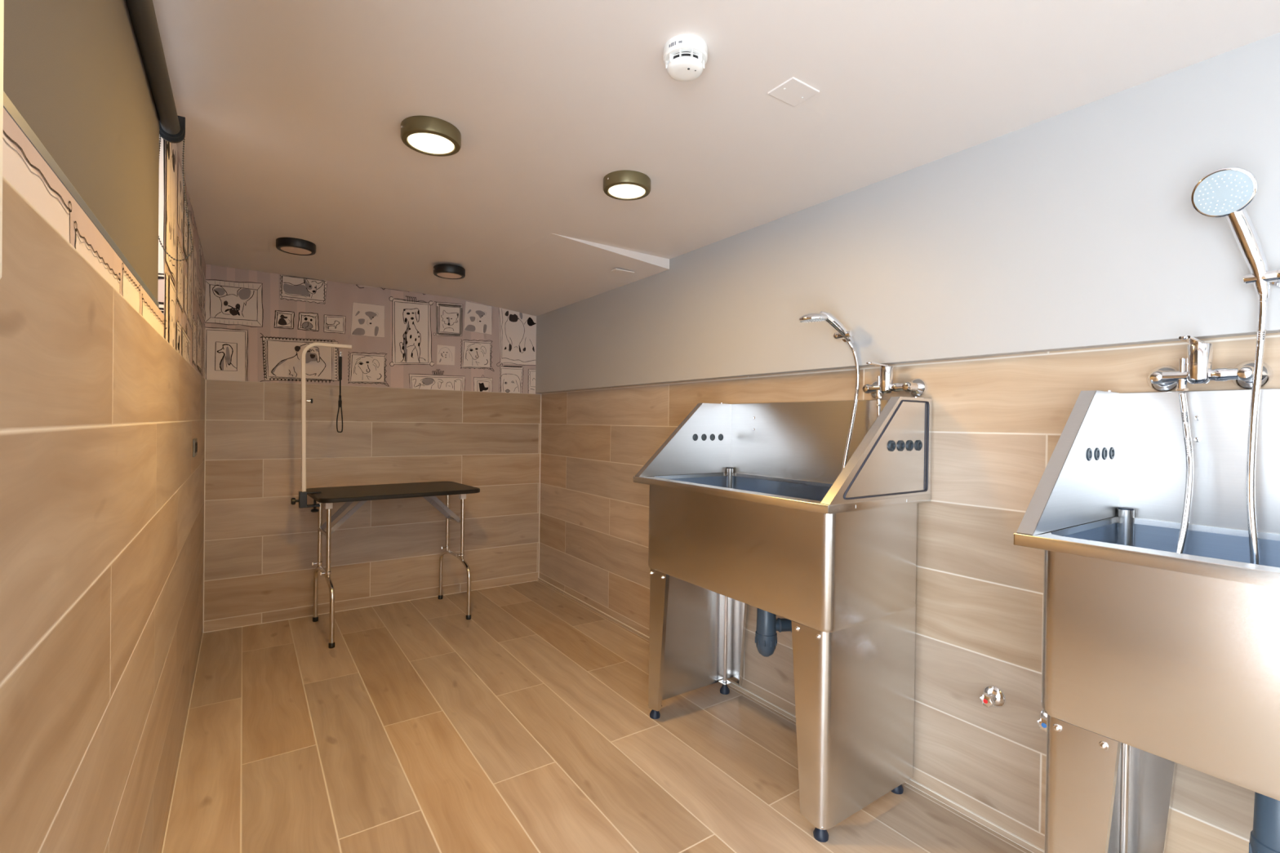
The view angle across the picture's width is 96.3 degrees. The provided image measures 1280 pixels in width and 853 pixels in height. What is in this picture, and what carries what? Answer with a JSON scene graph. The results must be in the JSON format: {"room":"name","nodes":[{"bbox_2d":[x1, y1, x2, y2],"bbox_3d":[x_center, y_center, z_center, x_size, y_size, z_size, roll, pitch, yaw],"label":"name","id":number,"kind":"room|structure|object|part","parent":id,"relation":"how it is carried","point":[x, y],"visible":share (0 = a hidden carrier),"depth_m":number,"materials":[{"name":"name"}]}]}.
{"room":"dog grooming room","nodes":[
{"label":"dog grooming room","id":0,"kind":"room"},
{"bbox_2d":[0,107,205,852],"bbox_3d":[-0.981,0.187,0.922,0.200,2.270,5.828,1,0,-35],"label":"wall","id":1,"kind":"structure","parent":0,"point":[102,386],"depth_m":0.84,"materials":[{"name":"beige tile"}]},
{"bbox_2d":[0,0,4,279],"bbox_3d":[-0.419,-0.492,0.330,0.044,0.782,0.153,1,0,-35],"label":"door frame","id":2,"kind":"structure","parent":1,"relation":"attached to","point":[2,2],"depth_m":0.40,"materials":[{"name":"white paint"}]},
{"bbox_2d":[2,129,164,337],"bbox_3d":[-0.857,-0.266,0.918,0.001,0.066,1.667,1,0,-35],"label":"print","id":3,"kind":"object","parent":1,"relation":"on","point":[28,179],"depth_m":0.72,"materials":[{"name":"brown paper"}]},
{"bbox_2d":[3,0,193,307],"bbox_3d":[-0.881,-0.576,0.996,0.086,0.542,1.429,1,0,-35],"label":"roller blind","id":4,"kind":"object","parent":1,"relation":"attached to","point":[86,82],"visible":1,"depth_m":0.91,"materials":[{"name":"grey fabric"}]},
{"bbox_3d":[-0.894,-0.313,0.963,0.006,0.017,1.360,1,0,-35],"label":"rail","id":5,"kind":"part","parent":4,"relation":"part of","materials":[{"name":"silver metal"}]},
{"bbox_3d":[-1.285,-0.636,1.580,0.086,0.355,0.007,1,0,-38],"label":"bead chain","id":6,"kind":"part","parent":4,"relation":"part of","materials":[{"name":"grey"}]},
{"bbox_2d":[158,134,165,315],"bbox_3d":[-1.388,-0.583,1.570,0.133,0.540,0.001,1,0,-35],"label":"window","id":7,"kind":"structure","parent":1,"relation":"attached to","point":[162,200],"depth_m":1.60,"materials":[{"name":"white glass"}]},
{"bbox_2d":[161,632,203,852],"bbox_3d":[-1.454,1.210,1.766,0.005,0.003,3.728,1,0,-35],"label":"trim","id":8,"kind":"structure","parent":1,"relation":"attached to","point":[202,633],"depth_m":2.06,"materials":[{"name":"beige tile"}]},
{"bbox_2d":[165,141,205,378],"bbox_3d":[-1.912,-0.588,2.448,0.002,0.662,2.038,1,0,-35],"label":"print","id":9,"kind":"object","parent":1,"relation":"on","point":[185,280],"depth_m":2.06,"materials":[{"name":"brown"}]},
{"bbox_2d":[192,438,197,457],"bbox_3d":[-1.990,0.094,2.565,0.010,0.080,0.150,1,0,-35],"label":"wall socket","id":10,"kind":"object","parent":1,"relation":"attached to","point":[194,441],"visible":1,"depth_m":2.51,"materials":[{"name":"grey"}]},
{"bbox_2d":[203,379,206,632],"bbox_3d":[-2.503,0.459,3.293,0.006,1.457,0.006,1,0,-35],"label":"trim","id":11,"kind":"structure","parent":1,"relation":"attached to","point":[205,380],"depth_m":3.29,"materials":[{"name":"beige"}]},
{"bbox_2d":[204,264,540,631],"bbox_3d":[-1.695,0.045,3.970,2.294,2.499,0.200,1,0,-35],"label":"wall","id":12,"kind":"structure","parent":0,"point":[434,388],"depth_m":3.76,"materials":[{"name":"brown wood"}]},
{"bbox_2d":[204,580,536,632],"bbox_3d":[-1.653,1.195,3.894,2.094,0.005,0.005,1,0,-35],"label":"trim","id":13,"kind":"structure","parent":12,"relation":"attached to","point":[533,580],"depth_m":3.76,"materials":[{"name":"beige"}]},
{"bbox_2d":[204,264,536,393],"bbox_3d":[-1.650,-0.732,3.871,2.050,0.941,0.002,1,0,-35],"label":"print","id":14,"kind":"object","parent":12,"relation":"on","point":[259,325],"depth_m":3.74,"materials":[{"name":"multicoloured"}]},
{"bbox_2d":[163,580,1032,852],"bbox_3d":[-0.053,1.281,1.581,2.294,0.100,5.828,1,0,-35],"label":"floor","id":15,"kind":"structure","parent":0,"point":[524,724],"depth_m":2.16,"materials":[{"name":"brown wood"}]},
{"bbox_2d":[306,481,479,648],"bbox_3d":[-1.525,0.792,3.548,0.904,0.815,0.584,1,0,-38],"label":"table","id":16,"kind":"object","parent":15,"relation":"on","point":[428,491],"visible":0.99,"depth_m":3.44,"materials":[{"name":"black rubber"}]},
{"bbox_3d":[-1.907,0.622,3.416,0.024,0.436,0.024,1,0,-38],"label":"leg","id":17,"kind":"part","parent":16,"relation":"part of","materials":[{"name":"silver metal"}]},
{"bbox_2d":[290,342,351,512],"bbox_3d":[-1.832,0.004,3.302,0.297,0.972,0.052,1,0,-35],"label":"hanger","id":18,"kind":"object","parent":16,"relation":"attached to","point":[302,500],"visible":0.98,"depth_m":3.24,"materials":[{"name":"white metal"}]},
{"bbox_3d":[-1.943,0.421,3.231,0.040,0.036,0.038,1,0,-35],"label":"clamp knob","id":19,"kind":"part","parent":18,"relation":"part of","materials":[{"name":"black plastic"}]},
{"bbox_3d":[-1.864,0.472,3.287,0.040,0.034,0.042,1,0,-35],"label":"clamp knob","id":20,"kind":"part","parent":18,"relation":"part of","materials":[{"name":"black plastic"}]},
{"bbox_2d":[336,347,342,432],"bbox_3d":[-1.754,-0.212,3.352,0.036,0.496,0.014,1,0,-35],"label":"leash","id":21,"kind":"object","parent":18,"relation":"hanging from","point":[340,402],"visible":1,"depth_m":3.35,"materials":[{"name":"black fabric"}]},
{"bbox_3d":[-1.740,0.626,3.204,0.024,0.436,0.024,1,0,-38],"label":"leg","id":22,"kind":"part","parent":16,"relation":"part of","materials":[{"name":"silver metal"}]},
{"bbox_3d":[-1.306,0.628,3.890,0.024,0.436,0.024,1,0,-38],"label":"leg","id":23,"kind":"part","parent":16,"relation":"part of","materials":[{"name":"silver metal"}]},
{"bbox_3d":[-1.139,0.631,3.678,0.024,0.436,0.024,1,0,-38],"label":"leg","id":24,"kind":"part","parent":16,"relation":"part of","materials":[{"name":"silver metal"}]},
{"bbox_2d":[633,396,932,842],"bbox_3d":[0.474,0.564,2.184,0.555,1.342,0.992,1,0,-35],"label":"bath","id":25,"kind":"object","parent":15,"relation":"on","point":[754,504],"visible":1,"depth_m":1.90,"materials":[{"name":"silver metal"}]},
{"bbox_3d":[0.210,0.052,2.572,0.536,0.320,0.032,1,0,-35],"label":"guard frame","id":26,"kind":"part","parent":25,"relation":"part of","materials":[{"name":"metal"}]},
{"bbox_3d":[0.393,1.184,2.654,0.044,0.003,0.044,1,0,-35],"label":"leg plate","id":27,"kind":"part","parent":25,"relation":"part of","materials":[{"name":"metal"}]},
{"bbox_3d":[0.397,0.889,2.652,0.018,0.595,0.018,1,0,-35],"label":"leg","id":28,"kind":"part","parent":25,"relation":"part of","materials":[{"name":"silver metal"}]},
{"bbox_3d":[0.419,0.363,2.678,0.033,0.336,0.033,1,0,-35],"label":"corner post","id":29,"kind":"part","parent":25,"relation":"part of","materials":[{"name":"metal"}]},
{"bbox_2d":[648,475,917,632],"bbox_3d":[0.490,0.421,2.193,0.490,0.372,0.925,1,0,-35],"label":"basin","id":30,"kind":"object","parent":25,"relation":"in","point":[852,571],"depth_m":1.88,"materials":[{"name":"metal"}]},
{"bbox_3d":[0.751,0.064,1.791,0.536,0.320,0.032,1,0,-35],"label":"guard frame","id":31,"kind":"part","parent":25,"relation":"part of","materials":[{"name":"metal"}]},
{"bbox_2d":[1013,388,1279,852],"bbox_3d":[1.305,0.583,0.984,0.555,1.342,0.992,1,0,-35],"label":"bath","id":32,"kind":"object","parent":15,"relation":"on","point":[1156,658],"visible":1,"depth_m":1.18,"materials":[{"name":"silver metal"}]},
{"bbox_3d":[1.041,0.071,1.371,0.536,0.320,0.032,1,0,-35],"label":"guard frame","id":33,"kind":"part","parent":32,"relation":"part of","materials":[{"name":"metal"}]},
{"bbox_3d":[1.228,0.907,1.451,0.018,0.595,0.018,1,0,-35],"label":"leg","id":34,"kind":"part","parent":32,"relation":"part of","materials":[{"name":"silver metal"}]},
{"bbox_3d":[1.250,0.382,1.478,0.033,0.336,0.033,1,0,-35],"label":"corner post","id":35,"kind":"part","parent":32,"relation":"part of","materials":[{"name":"metal"}]},
{"bbox_2d":[1041,523,1279,800],"bbox_3d":[1.321,0.440,0.993,0.490,0.372,0.925,1,0,-35],"label":"basin","id":36,"kind":"object","parent":32,"relation":"in","point":[1182,668],"depth_m":1.08,"materials":[{"name":"metal"}]},
{"bbox_2d":[152,0,1279,315],"bbox_3d":[-0.023,-0.904,1.568,2.494,0.168,5.828,1,0,-35],"label":"ceiling","id":37,"kind":"structure","parent":0,"point":[294,111],"depth_m":1.60,"materials":[{"name":"white paint"}]},
{"bbox_2d":[275,237,315,255],"bbox_3d":[-1.719,-0.899,2.865,0.174,0.044,0.172,1,0,-35],"label":"ceiling lamp","id":38,"kind":"object","parent":37,"relation":"attached to","point":[293,246],"visible":1,"depth_m":2.82,"materials":[{"name":"black metal"}]},
{"bbox_2d":[280,246,311,254],"bbox_3d":[-1.719,-0.880,2.865,0.133,0.006,0.133,1,0,-35],"label":"diffuser","id":39,"kind":"object","parent":38,"relation":"attached to","point":[291,250],"depth_m":2.85,"materials":[{"name":"beige plastic"}]},
{"bbox_2d":[400,115,461,156],"bbox_3d":[-0.634,-0.877,1.737,0.174,0.044,0.172,1,0,-35],"label":"ceiling lamp","id":40,"kind":"object","parent":37,"relation":"attached to","point":[425,135],"visible":1,"depth_m":1.70,"materials":[{"name":"brown metal"}]},
{"bbox_2d":[407,133,453,154],"bbox_3d":[-0.633,-0.859,1.738,0.133,0.006,0.133,1,0,-35],"label":"diffuser","id":41,"kind":"object","parent":40,"relation":"attached to","point":[423,143],"depth_m":1.73,"materials":[{"name":"beige plastic"}]},
{"bbox_2d":[433,263,465,279],"bbox_3d":[-1.082,-0.876,3.251,0.174,0.044,0.172,1,0,-35],"label":"ceiling lamp","id":42,"kind":"object","parent":37,"relation":"attached to","point":[443,270],"visible":1,"depth_m":3.20,"materials":[{"name":"black metal"}]},
{"bbox_2d":[436,272,461,278],"bbox_3d":[-1.082,-0.858,3.252,0.133,0.006,0.133,1,0,-35],"label":"diffuser","id":43,"kind":"object","parent":42,"relation":"attached to","point":[443,275],"depth_m":3.24,"materials":[{"name":"beige plastic"}]},
{"bbox_2d":[611,268,634,274],"bbox_3d":[-0.093,-0.847,3.133,0.120,0.008,0.050,1,0,-35],"label":"plate","id":44,"kind":"object","parent":37,"relation":"attached to","point":[618,270],"visible":1,"depth_m":3.12,"materials":[{"name":"white paint"}]},
{"bbox_2d":[603,169,650,199],"bbox_3d":[-0.048,-0.871,2.076,0.174,0.044,0.172,1,0,-35],"label":"ceiling lamp","id":45,"kind":"object","parent":37,"relation":"attached to","point":[624,184],"visible":1,"depth_m":2.03,"materials":[{"name":"brown metal"}]},
{"bbox_2d":[608,183,644,198],"bbox_3d":[-0.048,-0.852,2.076,0.133,0.006,0.133,1,0,-35],"label":"diffuser","id":46,"kind":"object","parent":45,"relation":"attached to","point":[615,190],"depth_m":2.07,"materials":[{"name":"beige plastic"}]},
{"bbox_2d":[662,34,707,81],"bbox_3d":[0.106,-0.857,1.343,0.104,0.060,0.104,1,0,-35],"label":"smoke detector","id":47,"kind":"object","parent":37,"relation":"attached to","point":[685,56],"visible":1,"depth_m":1.31,"materials":[{"name":"white plastic"}]},
{"bbox_2d":[768,76,819,106],"bbox_3d":[0.405,-0.880,1.510,0.105,0.008,0.085,1,0,-35],"label":"plate","id":48,"kind":"object","parent":37,"relation":"attached to","point":[793,91],"visible":1,"depth_m":1.50,"materials":[{"name":"white paint"}]},
{"bbox_2d":[535,31,1279,852],"bbox_3d":[0.886,0.206,2.214,0.248,2.270,5.828,1,0,-35],"label":"wall","id":49,"kind":"structure","parent":0,"point":[1016,274],"depth_m":1.81,"materials":[{"name":"brown wood"}]},
{"bbox_2d":[537,393,541,579],"bbox_3d":[-0.783,0.474,4.483,0.008,1.460,0.008,1,0,-35],"label":"trim","id":50,"kind":"structure","parent":49,"relation":"attached to","point":[540,393],"depth_m":4.48,"materials":[{"name":"beige"}]},
{"bbox_2d":[537,577,1044,852],"bbox_3d":[0.807,1.227,2.175,0.009,0.019,5.628,1,0,-35],"label":"baseboard","id":51,"kind":"structure","parent":49,"relation":"attached to","point":[991,825],"depth_m":1.94,"materials":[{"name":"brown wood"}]},
{"bbox_2d":[832,330,853,342],"bbox_3d":[0.762,-0.338,2.125,0.068,0.044,0.078,1,0,-35],"label":"holder","id":52,"kind":"object","parent":49,"relation":"attached to","point":[837,335],"visible":0.81,"depth_m":2.11,"materials":[{"name":"silver metal"}]},
{"bbox_3d":[0.732,-0.338,2.136,0.030,0.030,0.026,1,0,-35],"label":"dome knob","id":53,"kind":"part","parent":52,"relation":"part of","materials":[{"name":"silver metal"}]},
{"bbox_2d":[798,311,880,470],"bbox_3d":[0.728,0.075,2.051,0.308,0.984,0.192,1,0,36],"label":"shower","id":54,"kind":"object","parent":52,"relation":"attached to","point":[828,317],"visible":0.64,"depth_m":2.09,"materials":[{"name":"silver metal"}]},
{"bbox_3d":[0.713,-0.368,2.090,0.130,0.099,0.033,1,0,-16],"label":"handle","id":55,"kind":"part","parent":54,"relation":"part of","materials":[{"name":"silver metal"}]},
{"bbox_2d":[862,361,926,398],"bbox_3d":[0.848,-0.161,1.997,0.165,0.122,0.220,1,0,-35],"label":"mixer tap","id":56,"kind":"object","parent":49,"relation":"attached to","point":[916,387],"visible":0.98,"depth_m":1.99,"materials":[{"name":"silver metal"}]},
{"bbox_3d":[0.818,-0.215,1.980,0.095,0.013,0.021,1,0,-30],"label":"lever","id":57,"kind":"part","parent":56,"relation":"part of","materials":[{"name":"silver metal"}]},
{"bbox_3d":[0.924,-0.576,2.170,0.248,0.705,5.732,1,0,-35],"label":"panel","id":58,"kind":"part","parent":49,"relation":"part of","materials":[{"name":"grey paint"}]},
{"bbox_2d":[979,684,1005,707],"bbox_3d":[1.071,0.833,1.753,0.060,0.065,0.065,1,0,-35],"label":"valve","id":59,"kind":"object","parent":49,"relation":"attached to","point":[993,696],"visible":1,"depth_m":1.75,"materials":[{"name":"silver metal"}]},
{"bbox_2d":[1036,708,1047,732],"bbox_3d":[1.159,0.840,1.626,0.060,0.065,0.065,1,0,-35],"label":"valve","id":60,"kind":"object","parent":49,"relation":"attached to","point":[1042,722],"visible":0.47,"depth_m":1.62,"materials":[{"name":"silver metal"}]},
{"bbox_2d":[1146,335,1273,391],"bbox_3d":[1.303,-0.146,1.340,0.165,0.122,0.220,1,0,-35],"label":"mixer tap","id":61,"kind":"object","parent":49,"relation":"attached to","point":[1165,378],"visible":0.96,"depth_m":1.33,"materials":[{"name":"silver metal"}]},
{"bbox_3d":[1.272,-0.201,1.323,0.095,0.013,0.021,1,0,-30],"label":"lever","id":62,"kind":"part","parent":61,"relation":"part of","materials":[{"name":"silver metal"}]},
{"bbox_2d":[1242,267,1279,288],"bbox_3d":[1.373,-0.325,1.248,0.061,0.044,0.078,1,0,-35],"label":"holder","id":63,"kind":"object","parent":49,"relation":"attached to","point":[1273,276],"visible":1,"depth_m":1.24,"materials":[{"name":"silver metal"}]},
{"bbox_2d":[1175,166,1270,564],"bbox_3d":[1.289,0.010,1.284,0.147,1.143,0.154,1,0,-35],"label":"shower","id":64,"kind":"object","parent":63,"relation":"attached to","point":[1223,192],"visible":0.76,"depth_m":1.25,"materials":[{"name":"silver metal"}]},
{"bbox_3d":[1.331,-0.401,1.257,0.079,0.192,0.034,1,0,16],"label":"handle","id":65,"kind":"part","parent":64,"relation":"part of","materials":[{"name":"silver metal"}]},
{"bbox_3d":[1.390,-0.325,1.239,0.044,0.044,0.044,1,0,-35],"label":"wall arm","id":66,"kind":"part","parent":63,"relation":"part of","materials":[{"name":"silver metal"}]},
{"bbox_3d":[1.375,-0.325,1.219,0.030,0.030,0.026,1,0,-35],"label":"dome knob","id":67,"kind":"part","parent":63,"relation":"part of","materials":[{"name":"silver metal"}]}
]}

